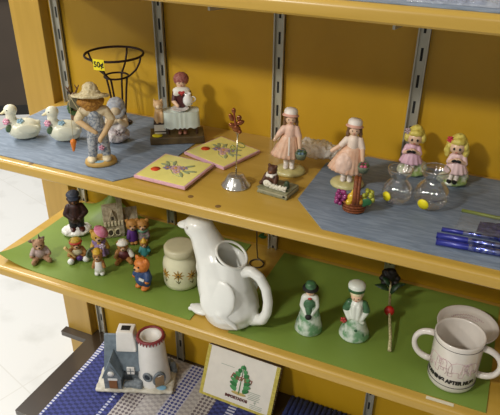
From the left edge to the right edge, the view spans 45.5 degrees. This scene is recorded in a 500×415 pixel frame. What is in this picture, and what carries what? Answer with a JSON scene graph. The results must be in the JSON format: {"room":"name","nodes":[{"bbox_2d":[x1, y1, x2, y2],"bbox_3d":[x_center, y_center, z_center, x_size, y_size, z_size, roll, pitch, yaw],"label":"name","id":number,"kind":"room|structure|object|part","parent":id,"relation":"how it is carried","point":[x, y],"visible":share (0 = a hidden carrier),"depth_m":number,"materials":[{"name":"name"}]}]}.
{"room":"second-hand shop","nodes":[
{"label":"second-hand shop","id":0,"kind":"room"},
{"bbox_2d":[0,114,72,414],"bbox_3d":[-0.690,0.408,1.871,7.000,0.040,8.000,13,32,21],"label":"floor","id":1,"kind":"structure","parent":0,"point":[33,345],"depth_m":1.93,"materials":[{"name":"white tile"}]},
{"bbox_2d":[0,0,28,114],"bbox_3d":[-1.561,-0.956,3.518,1.940,0.690,0.540,-3,30,-7],"label":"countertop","id":2,"kind":"structure","parent":1,"relation":"on","point":[12,90],"depth_m":3.36,"materials":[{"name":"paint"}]},
{"bbox_2d":[8,0,499,414],"bbox_3d":[0.096,0.030,1.092,1.455,1.400,0.388,13,32,21],"label":"display rack","id":3,"kind":"object","parent":1,"relation":"on","point":[259,65],"visible":0.31,"depth_m":1.16,"materials":[{"name":"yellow wood"}]},
{"bbox_3d":[-0.463,-0.178,1.449,0.082,1.400,0.090,13,32,21],"label":"post","id":4,"kind":"part","parent":3,"relation":"part of","materials":[{"name":"orange wood"}]},
{"bbox_2d":[39,342,255,414],"bbox_3d":[-0.239,0.483,1.474,0.490,0.003,0.306,13,32,21],"label":"table runner","id":5,"kind":"object","parent":3,"relation":"on","point":[79,396],"visible":0.56,"depth_m":1.48,"materials":[{"name":"blue fabric"}]},
{"bbox_2d":[96,323,177,394],"bbox_3d":[-0.288,0.372,1.501,0.200,0.163,0.116,2,30,2],"label":"house figurine","id":6,"kind":"object","parent":5,"relation":"on","point":[134,361],"visible":1,"depth_m":1.48,"materials":[{"name":"ceramic"}]},
{"bbox_3d":[-0.341,0.438,1.485,0.024,0.035,0.003,2,30,2],"label":"door","id":7,"kind":"part","parent":6,"relation":"part of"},
{"bbox_3d":[-0.226,0.428,1.486,0.035,0.049,0.011,-14,33,-23],"label":"arched door","id":8,"kind":"part","parent":6,"relation":"part of","materials":[{"name":"paint"}]},
{"bbox_2d":[199,343,283,414],"bbox_3d":[-0.022,0.424,1.472,0.195,0.127,0.082,13,32,22],"label":"box","id":9,"kind":"object","parent":5,"relation":"on","point":[250,383],"visible":1,"depth_m":1.46,"materials":[{"name":"cardboard"}]},
{"bbox_2d":[230,365,249,396],"bbox_3d":[-0.021,0.422,1.457,0.055,0.069,0.036,13,32,22],"label":"picture","id":10,"kind":"object","parent":9,"relation":"attached to","point":[239,374],"depth_m":1.46,"materials":[{"name":"paper"}]},
{"bbox_2d":[222,363,261,411],"bbox_3d":[-0.022,0.440,1.458,0.126,0.075,0.038,13,32,22],"label":"print","id":11,"kind":"object","parent":9,"relation":"attached to","point":[241,382],"depth_m":1.46,"materials":[{"name":"paper"}]},
{"bbox_2d":[0,100,499,289],"bbox_3d":[0.129,-0.008,1.022,1.360,0.065,0.307,13,32,21],"label":"wooden shelf","id":12,"kind":"object","parent":3,"relation":"attached to","point":[206,198],"visible":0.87,"depth_m":0.96,"materials":[{"name":"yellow wood"}]},
{"bbox_2d":[0,105,194,181],"bbox_3d":[-0.308,-0.138,1.175,0.389,0.002,0.281,13,32,21],"label":"placemat","id":13,"kind":"object","parent":12,"relation":"on","point":[136,152],"visible":0.51,"depth_m":1.12,"materials":[{"name":"blue fabric"}]},
{"bbox_2d":[0,104,40,138],"bbox_3d":[-0.442,-0.167,1.150,0.070,0.071,0.045,-11,32,-19],"label":"duck figurine","id":14,"kind":"object","parent":13,"relation":"on","point":[18,128],"visible":1,"depth_m":1.14,"materials":[{"name":"ceramic"}]},
{"bbox_2d":[2,119,8,124],"bbox_3d":[-0.464,-0.163,1.132,0.015,0.011,0.009,10,31,16],"label":"flower","id":15,"kind":"object","parent":14,"relation":"on","point":[5,121],"depth_m":1.13,"materials":[{"name":"ceramic"}]},
{"bbox_2d":[42,106,81,140],"bbox_3d":[-0.360,-0.162,1.143,0.070,0.071,0.045,-8,31,-15],"label":"duck figurine","id":16,"kind":"object","parent":13,"relation":"on","point":[60,130],"visible":0.98,"depth_m":1.13,"materials":[{"name":"ceramic"}]},
{"bbox_2d":[44,120,50,126],"bbox_3d":[-0.383,-0.159,1.126,0.015,0.011,0.009,12,32,20],"label":"flower","id":17,"kind":"object","parent":16,"relation":"on","point":[47,123],"depth_m":1.12,"materials":[{"name":"ceramic"}]},
{"bbox_2d":[58,120,64,125],"bbox_3d":[-0.358,-0.161,1.133,0.014,0.008,0.013,-8,31,-15],"label":"flower","id":18,"kind":"object","parent":16,"relation":"on","point":[60,122],"depth_m":1.13,"materials":[{"name":"ceramic"}]},
{"bbox_2d":[65,85,78,120],"bbox_3d":[-0.359,-0.211,1.225,0.036,0.083,0.027,-9,31,-16],"label":"figurine","id":19,"kind":"object","parent":13,"relation":"on","point":[73,111],"visible":0.24,"depth_m":1.22,"materials":[{"name":"paint"}]},
{"bbox_2d":[67,82,116,167],"bbox_3d":[-0.273,-0.145,1.035,0.065,0.149,0.068,13,32,21],"label":"figurine","id":20,"kind":"object","parent":13,"relation":"on","point":[88,103],"visible":1,"depth_m":1.02,"materials":[{"name":"ceramic"}]},
{"bbox_2d":[83,45,144,123],"bbox_3d":[-0.268,-0.241,1.204,0.119,0.149,0.120,13,32,21],"label":"holder","id":21,"kind":"object","parent":13,"relation":"on","point":[98,65],"visible":0.74,"depth_m":1.19,"materials":[{"name":"metal"}]},
{"bbox_3d":[-0.300,-0.244,1.213,0.050,0.144,0.004,8,31,13],"label":"leg","id":22,"kind":"part","parent":21,"relation":"part of","materials":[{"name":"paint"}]},
{"bbox_3d":[-0.277,-0.223,1.177,0.004,0.144,0.050,8,31,13],"label":"leg","id":23,"kind":"part","parent":21,"relation":"part of","materials":[{"name":"paint"}]},
{"bbox_3d":[-0.259,-0.255,1.234,0.004,0.144,0.050,8,31,13],"label":"leg","id":24,"kind":"part","parent":21,"relation":"part of","materials":[{"name":"paint"}]},
{"bbox_3d":[-0.235,-0.234,1.198,0.050,0.144,0.004,8,31,13],"label":"leg","id":25,"kind":"part","parent":21,"relation":"part of","materials":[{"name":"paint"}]},
{"bbox_2d":[105,97,129,142],"bbox_3d":[-0.258,-0.166,1.137,0.049,0.090,0.047,-22,36,-34],"label":"figurine","id":26,"kind":"object","parent":13,"relation":"on","point":[118,132],"visible":0.72,"depth_m":1.13,"materials":[{"name":"ceramic"}]},
{"bbox_2d":[114,130,122,135],"bbox_3d":[-0.250,-0.143,1.132,0.018,0.016,0.008,-6,30,-12],"label":"flower","id":27,"kind":"object","parent":26,"relation":"on","point":[116,132],"depth_m":1.13,"materials":[{"name":"ceramic"}]},
{"bbox_2d":[150,72,204,144],"bbox_3d":[-0.142,-0.192,1.141,0.104,0.129,0.060,-3,30,-7],"label":"figurine","id":28,"kind":"object","parent":13,"relation":"on","point":[179,123],"visible":1,"depth_m":1.14,"materials":[{"name":"ceramic"}]},
{"bbox_3d":[-0.133,-0.188,1.136,0.035,0.004,0.035,-3,30,-7],"label":"plate","id":29,"kind":"part","parent":28,"relation":"part of","materials":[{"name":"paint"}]},
{"bbox_2d":[134,136,259,189],"bbox_3d":[-0.084,-0.086,1.078,0.149,0.009,0.221,14,32,22],"label":"tiles","id":30,"kind":"object","parent":12,"relation":"on","point":[174,171],"depth_m":1.06,"materials":[{"name":"ceramic"}]},
{"bbox_2d":[161,161,195,176],"bbox_3d":[-0.124,-0.071,1.044,0.049,0.002,0.072,-23,37,-35],"label":"print","id":31,"kind":"object","parent":30,"relation":"on","point":[168,168],"depth_m":1.04,"materials":[{"name":"ceramic"}]},
{"bbox_2d":[212,143,241,158],"bbox_3d":[-0.042,-0.108,1.115,0.049,0.002,0.072,-13,32,-22],"label":"print","id":32,"kind":"object","parent":30,"relation":"on","point":[219,150],"depth_m":1.11,"materials":[{"name":"ceramic"}]},
{"bbox_2d":[221,108,250,191],"bbox_3d":[-0.023,-0.097,0.972,0.050,0.137,0.050,0,30,-1],"label":"holder","id":33,"kind":"object","parent":12,"relation":"on","point":[235,181],"visible":1,"depth_m":0.98,"materials":[{"name":"metal"}]},
{"bbox_3d":[-0.020,-0.089,0.976,0.009,0.080,0.002,0,30,-1],"label":"stem","id":34,"kind":"part","parent":33,"relation":"part of","materials":[{"name":"metal"}]},
{"bbox_2d":[257,163,298,199],"bbox_3d":[0.045,-0.047,0.976,0.057,0.045,0.044,17,34,27],"label":"bear figurine","id":35,"kind":"object","parent":12,"relation":"on","point":[270,184],"visible":1,"depth_m":0.97,"materials":[{"name":"ceramic"}]},
{"bbox_2d":[257,180,298,199],"bbox_3d":[0.046,-0.031,0.984,0.056,0.011,0.044,17,34,27],"label":"book","id":36,"kind":"object","parent":35,"relation":"attached to","point":[280,189],"depth_m":0.97,"materials":[{"name":"ceramic"}]},
{"bbox_2d":[284,181,289,188],"bbox_3d":[0.060,-0.036,0.973,0.010,0.016,0.010,17,34,27],"label":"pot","id":37,"kind":"object","parent":35,"relation":"on","point":[286,184],"depth_m":0.97,"materials":[{"name":"green ceramic"}]},
{"bbox_2d":[270,107,306,177],"bbox_3d":[0.067,-0.115,1.022,0.064,0.119,0.048,3,30,4],"label":"figurine","id":38,"kind":"object","parent":12,"relation":"on","point":[288,147],"visible":0.99,"depth_m":1.01,"materials":[{"name":"ceramic"}]},
{"bbox_3d":[0.063,-0.081,1.037,0.011,0.029,0.018,3,30,4],"label":"leg","id":39,"kind":"part","parent":38,"relation":"part of","materials":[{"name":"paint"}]},
{"bbox_3d":[0.066,-0.103,1.013,0.003,0.031,0.010,3,30,4],"label":"sash","id":40,"kind":"part","parent":38,"relation":"part of","materials":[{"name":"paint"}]},
{"bbox_3d":[0.073,-0.081,1.036,0.011,0.029,0.018,3,30,4],"label":"leg","id":41,"kind":"part","parent":38,"relation":"part of","materials":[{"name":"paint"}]},
{"bbox_2d":[295,148,306,159],"bbox_3d":[0.087,-0.092,1.020,0.021,0.020,0.021,13,32,21],"label":"basket","id":42,"kind":"object","parent":38,"relation":"on","point":[300,154],"depth_m":1.02,"materials":[{"name":"ceramic"}]},
{"bbox_2d":[301,137,340,159],"bbox_3d":[0.130,-0.106,1.083,0.089,0.037,0.054,10,31,16],"label":"plastic bag","id":43,"kind":"object","parent":12,"relation":"on","point":[315,149],"visible":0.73,"depth_m":1.07,"materials":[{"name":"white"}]},
{"bbox_2d":[298,157,499,270],"bbox_3d":[0.314,0.004,0.936,0.458,0.002,0.279,13,32,21],"label":"placemat","id":44,"kind":"object","parent":12,"relation":"on","point":[409,226],"visible":0.84,"depth_m":0.93,"materials":[{"name":"blue fabric"}]},
{"bbox_2d":[327,117,369,190],"bbox_3d":[0.164,-0.091,0.977,0.070,0.119,0.048,6,30,9],"label":"figurine","id":45,"kind":"object","parent":44,"relation":"on","point":[349,161],"visible":1,"depth_m":0.97,"materials":[{"name":"ceramic"}]},
{"bbox_3d":[0.156,-0.058,0.993,0.011,0.029,0.018,6,30,9],"label":"leg","id":46,"kind":"part","parent":45,"relation":"part of","materials":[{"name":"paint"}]},
{"bbox_3d":[0.166,-0.057,0.992,0.011,0.029,0.018,6,30,9],"label":"leg","id":47,"kind":"part","parent":45,"relation":"part of","materials":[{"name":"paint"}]},
{"bbox_2d":[357,161,369,173],"bbox_3d":[0.185,-0.067,0.973,0.021,0.020,0.021,13,32,21],"label":"basket","id":48,"kind":"object","parent":45,"relation":"on","point":[362,168],"depth_m":0.97,"materials":[{"name":"ceramic"}]},
{"bbox_2d":[334,175,374,213],"bbox_3d":[0.161,-0.022,0.915,0.062,0.060,0.038,6,30,10],"label":"fruit basket","id":49,"kind":"object","parent":44,"relation":"on","point":[352,203],"visible":1,"depth_m":0.91,"materials":[{"name":"ceramic"}]},
{"bbox_3d":[0.164,-0.030,0.910,0.011,0.041,0.038,6,30,10],"label":"handle","id":50,"kind":"part","parent":49,"relation":"part of","materials":[{"name":"ceramic"}]},
{"bbox_2d":[381,163,412,204],"bbox_3d":[0.234,-0.035,0.941,0.050,0.059,0.051,13,32,21],"label":"glass vase","id":51,"kind":"object","parent":44,"relation":"on","point":[386,195],"visible":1,"depth_m":0.94,"materials":[{"name":"glass"}]},
{"bbox_2d":[396,124,426,176],"bbox_3d":[0.282,-0.097,1.022,0.051,0.091,0.042,9,31,14],"label":"figurine","id":52,"kind":"object","parent":44,"relation":"on","point":[415,135],"visible":0.91,"depth_m":1.02,"materials":[{"name":"ceramic"}]},
{"bbox_3d":[0.269,-0.071,1.028,0.008,0.023,0.019,17,34,27],"label":"leg","id":53,"kind":"part","parent":52,"relation":"part of","materials":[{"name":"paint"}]},
{"bbox_2d":[413,162,450,210],"bbox_3d":[0.284,-0.030,0.926,0.056,0.067,0.058,13,32,21],"label":"glass vase","id":54,"kind":"object","parent":44,"relation":"on","point":[422,204],"visible":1,"depth_m":0.92,"materials":[{"name":"glass"}]},
{"bbox_2d":[436,133,469,186],"bbox_3d":[0.342,-0.079,0.991,0.050,0.091,0.043,16,33,26],"label":"figurine","id":55,"kind":"object","parent":44,"relation":"on","point":[458,144],"visible":0.98,"depth_m":0.98,"materials":[{"name":"ceramic"}]},
{"bbox_3d":[0.335,-0.052,0.996,0.008,0.023,0.019,20,35,30],"label":"leg","id":56,"kind":"part","parent":55,"relation":"part of","materials":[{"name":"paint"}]},
{"bbox_3d":[0.343,-0.051,0.993,0.009,0.023,0.020,22,36,33],"label":"leg","id":57,"kind":"part","parent":55,"relation":"part of","materials":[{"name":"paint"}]},
{"bbox_2d":[435,238,499,255],"bbox_3d":[0.332,0.060,0.824,0.144,0.010,0.010,10,31,17],"label":"roll","id":58,"kind":"object","parent":44,"relation":"on","point":[441,242],"visible":1,"depth_m":0.83,"materials":[{"name":"metal foil"},{"name":"plastic"}]},
{"bbox_2d":[436,232,499,248],"bbox_3d":[0.336,0.052,0.839,0.142,0.010,0.010,10,31,17],"label":"roll","id":59,"kind":"object","parent":44,"relation":"on","point":[467,240],"visible":1,"depth_m":0.84,"materials":[{"name":"metal foil"},{"name":"plastic"}]},
{"bbox_2d":[441,227,499,241],"bbox_3d":[0.329,0.040,0.863,0.099,0.007,0.007,10,31,17],"label":"roll","id":60,"kind":"object","parent":44,"relation":"on","point":[444,229],"visible":1,"depth_m":0.86,"materials":[{"name":"paint"}]},
{"bbox_2d":[461,209,499,236],"bbox_3d":[0.391,0.032,0.873,0.166,0.014,0.060,15,33,24],"label":"package","id":61,"kind":"object","parent":44,"relation":"on","point":[488,228],"visible":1,"depth_m":0.88,"materials":[{"name":"clear plastic"}]},
{"bbox_2d":[0,200,499,414],"bbox_3d":[0.127,0.216,1.148,1.360,0.066,0.308,13,32,21],"label":"wooden shelf","id":62,"kind":"object","parent":3,"relation":"attached to","point":[198,326],"depth_m":1.08,"materials":[{"name":"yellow wood"}]},
{"bbox_2d":[0,195,250,319],"bbox_3d":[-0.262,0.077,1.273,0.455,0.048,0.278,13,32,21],"label":"mat","id":63,"kind":"object","parent":62,"relation":"on","point":[117,281],"visible":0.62,"depth_m":1.24,"materials":[{"name":"green fabric"}]},
{"bbox_2d":[28,234,51,265],"bbox_3d":[-0.438,0.085,1.239,0.044,0.060,0.037,-11,32,-19],"label":"bear figurine","id":64,"kind":"object","parent":63,"relation":"on","point":[39,251],"visible":1,"depth_m":1.24,"materials":[{"name":"ceramic"}]},
{"bbox_2d":[63,236,88,264],"bbox_3d":[-0.364,0.088,1.245,0.048,0.050,0.040,-10,31,-17],"label":"bear figurine","id":65,"kind":"object","parent":63,"relation":"on","point":[76,251],"visible":1,"depth_m":1.24,"materials":[{"name":"ceramic"}]},
{"bbox_2d":[62,189,91,236],"bbox_3d":[-0.391,0.011,1.325,0.067,0.106,0.055,-9,31,-17],"label":"figurine","id":66,"kind":"object","parent":63,"relation":"on","point":[75,211],"visible":0.99,"depth_m":1.32,"materials":[{"name":"ceramic"}]},
{"bbox_2d":[86,225,109,258],"bbox_3d":[-0.321,0.072,1.252,0.052,0.072,0.040,-8,31,-14],"label":"bear figurine","id":67,"kind":"object","parent":63,"relation":"on","point":[98,235],"visible":0.9,"depth_m":1.24,"materials":[{"name":"ceramic"}]},
{"bbox_2d":[91,247,105,275],"bbox_3d":[-0.306,0.110,1.196,0.025,0.063,0.024,-21,36,-33],"label":"bear figurine","id":68,"kind":"object","parent":63,"relation":"on","point":[98,264],"visible":1,"depth_m":1.19,"materials":[{"name":"ceramic"}]},
{"bbox_2d":[101,197,137,237],"bbox_3d":[-0.290,0.012,1.326,0.075,0.103,0.042,-8,31,-14],"label":"figurine","id":69,"kind":"object","parent":63,"relation":"on","point":[114,215],"visible":0.93,"depth_m":1.31,"materials":[{"name":"ceramic"}]},
{"bbox_2d":[114,238,134,265],"bbox_3d":[-0.263,0.091,1.240,0.043,0.051,0.036,-5,30,-9],"label":"bear figurine","id":70,"kind":"object","parent":63,"relation":"on","point":[123,252],"visible":1,"depth_m":1.24,"materials":[{"name":"ceramic"}]},
{"bbox_2d":[125,218,149,244],"bbox_3d":[-0.245,0.051,1.301,0.052,0.061,0.032,-5,30,-9],"label":"bear figurine","id":71,"kind":"object","parent":63,"relation":"on","point":[135,225],"visible":0.93,"depth_m":1.29,"materials":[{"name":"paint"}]},
{"bbox_2d":[132,254,151,290],"bbox_3d":[-0.209,0.128,1.155,0.038,0.072,0.040,-7,30,-13],"label":"bear figurine","id":72,"kind":"object","parent":63,"relation":"on","point":[142,275],"visible":1,"depth_m":1.15,"materials":[{"name":"ceramic"}]},
{"bbox_2d":[138,237,150,256],"bbox_3d":[-0.223,0.084,1.260,0.022,0.047,0.022,19,35,30],"label":"bear figurine","id":73,"kind":"object","parent":63,"relation":"on","point":[144,249],"visible":1,"depth_m":1.26,"materials":[{"name":"ceramic"}]},
{"bbox_2d":[163,237,196,290],"bbox_3d":[-0.135,0.111,1.171,0.073,0.088,0.074,-2,30,-5],"label":"ceramic jar","id":74,"kind":"object","parent":63,"relation":"on","point":[179,260],"visible":0.8,"depth_m":1.15,"materials":[{"name":"ceramic"}]},
{"bbox_3d":[-0.136,0.079,1.154,0.062,0.017,0.062,-2,30,-5],"label":"lid","id":75,"kind":"part","parent":74,"relation":"part of","materials":[{"name":"ceramic"}]},
{"bbox_2d":[177,215,272,329],"bbox_3d":[-0.046,0.119,1.065,0.201,0.210,0.105,18,34,28],"label":"pitcher","id":76,"kind":"object","parent":62,"relation":"on","point":[227,284],"visible":1,"depth_m":1.03,"materials":[{"name":"ceramic"}]},
{"bbox_3d":[0.007,0.158,1.046,0.074,0.124,0.023,18,34,28],"label":"handle","id":77,"kind":"part","parent":76,"relation":"part of","materials":[{"name":"ceramic"}]},
{"bbox_2d":[249,231,266,267],"bbox_3d":[0.014,0.064,1.221,0.033,0.126,0.033,22,36,33],"label":"leaf ornament","id":78,"kind":"object","parent":62,"relation":"on","point":[262,236],"visible":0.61,"depth_m":1.23,"materials":[{"name":"paint"}]},
{"bbox_2d":[228,253,499,412],"bbox_3d":[0.217,0.205,1.099,0.439,0.005,0.278,13,32,21],"label":"mat","id":79,"kind":"object","parent":62,"relation":"on","point":[416,308],"visible":0.71,"depth_m":1.08,"materials":[{"name":"fabric"}]},
{"bbox_2d":[294,280,321,336],"bbox_3d":[0.106,0.172,1.050,0.050,0.104,0.050,4,30,6],"label":"figurine","id":80,"kind":"object","parent":79,"relation":"on","point":[308,323],"visible":1,"depth_m":1.04,"materials":[{"name":"ceramic"}]},
{"bbox_2d":[339,279,369,343],"bbox_3d":[0.186,0.176,1.035,0.054,0.113,0.054,12,32,20],"label":"figurine","id":81,"kind":"object","parent":79,"relation":"on","point":[353,329],"visible":1,"depth_m":1.03,"materials":[{"name":"ceramic"}]},
{"bbox_2d":[340,317,346,322],"bbox_3d":[0.164,0.197,1.042,0.012,0.011,0.007,17,34,27],"label":"flower","id":82,"kind":"object","parent":81,"relation":"on","point":[343,319],"depth_m":1.04,"materials":[{"name":"paint"}]},
{"bbox_2d":[375,268,404,351],"bbox_3d":[0.264,0.178,1.086,0.055,0.058,0.184,1,30,0],"label":"rose","id":83,"kind":"object","parent":79,"relation":"on","point":[389,277],"visible":1,"depth_m":1.13,"materials":[{"name":"paint"}]},
{"bbox_3d":[0.255,0.191,1.087,0.008,0.035,0.174,6,30,9],"label":"stem","id":84,"kind":"part","parent":83,"relation":"part of","materials":[{"name":"paint"}]},
{"bbox_2d":[412,317,499,392],"bbox_3d":[0.327,0.236,0.949,0.077,0.095,0.122,-16,34,-27],"label":"mug","id":85,"kind":"object","parent":79,"relation":"on","point":[459,344],"visible":1,"depth_m":0.94,"materials":[{"name":"ceramic"}]},
{"bbox_3d":[0.280,0.219,0.969,0.034,0.065,0.011,15,33,24],"label":"handle","id":86,"kind":"part","parent":85,"relation":"part of","materials":[{"name":"ceramic"}]},
{"bbox_3d":[0.375,0.244,0.925,0.034,0.065,0.011,15,33,24],"label":"handle","id":87,"kind":"part","parent":85,"relation":"part of","materials":[{"name":"ceramic"}]},
{"bbox_2d":[437,305,499,343],"bbox_3d":[0.391,0.214,1.072,0.107,0.014,0.107,10,31,16],"label":"dish","id":88,"kind":"object","parent":79,"relation":"on","point":[481,318],"visible":0.62,"depth_m":1.09,"materials":[{"name":"glazed ceramic"}]},
{"bbox_3d":[0.297,0.303,0.931,0.042,0.001,0.006,12,32,19],"label":"label strip","id":89,"kind":"part","parent":62,"relation":"part of","materials":[{"name":"white paper"}]},
{"bbox_2d":[282,395,346,414],"bbox_3d":[0.157,0.519,1.392,0.180,0.025,0.130,13,32,21],"label":"mat","id":90,"kind":"object","parent":3,"relation":"on","point":[295,405],"visible":1,"depth_m":1.43,"materials":[{"name":"fabric"}]},
{"bbox_2d":[148,0,499,35],"bbox_3d":[0.133,-0.293,0.863,1.360,0.065,0.299,13,32,21],"label":"wooden shelf","id":91,"kind":"object","parent":3,"relation":"on","point":[486,23],"visible":0.92,"depth_m":0.71,"materials":[{"name":"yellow wood"}]},
{"bbox_2d":[352,0,499,13],"bbox_3d":[0.342,-0.276,0.769,0.465,0.002,0.272,13,32,21],"label":"placemat","id":92,"kind":"object","parent":91,"relation":"on","point":[492,6],"visible":0.96,"depth_m":0.70,"materials":[{"name":"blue fabric"}]},
{"bbox_2d":[424,0,486,4],"bbox_3d":[0.300,-0.259,0.724,0.200,0.012,0.115,11,31,18],"label":"package","id":93,"kind":"object","parent":92,"relation":"on","point":[478,2],"visible":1,"depth_m":0.70,"materials":[{"name":"grey"}]}
]}

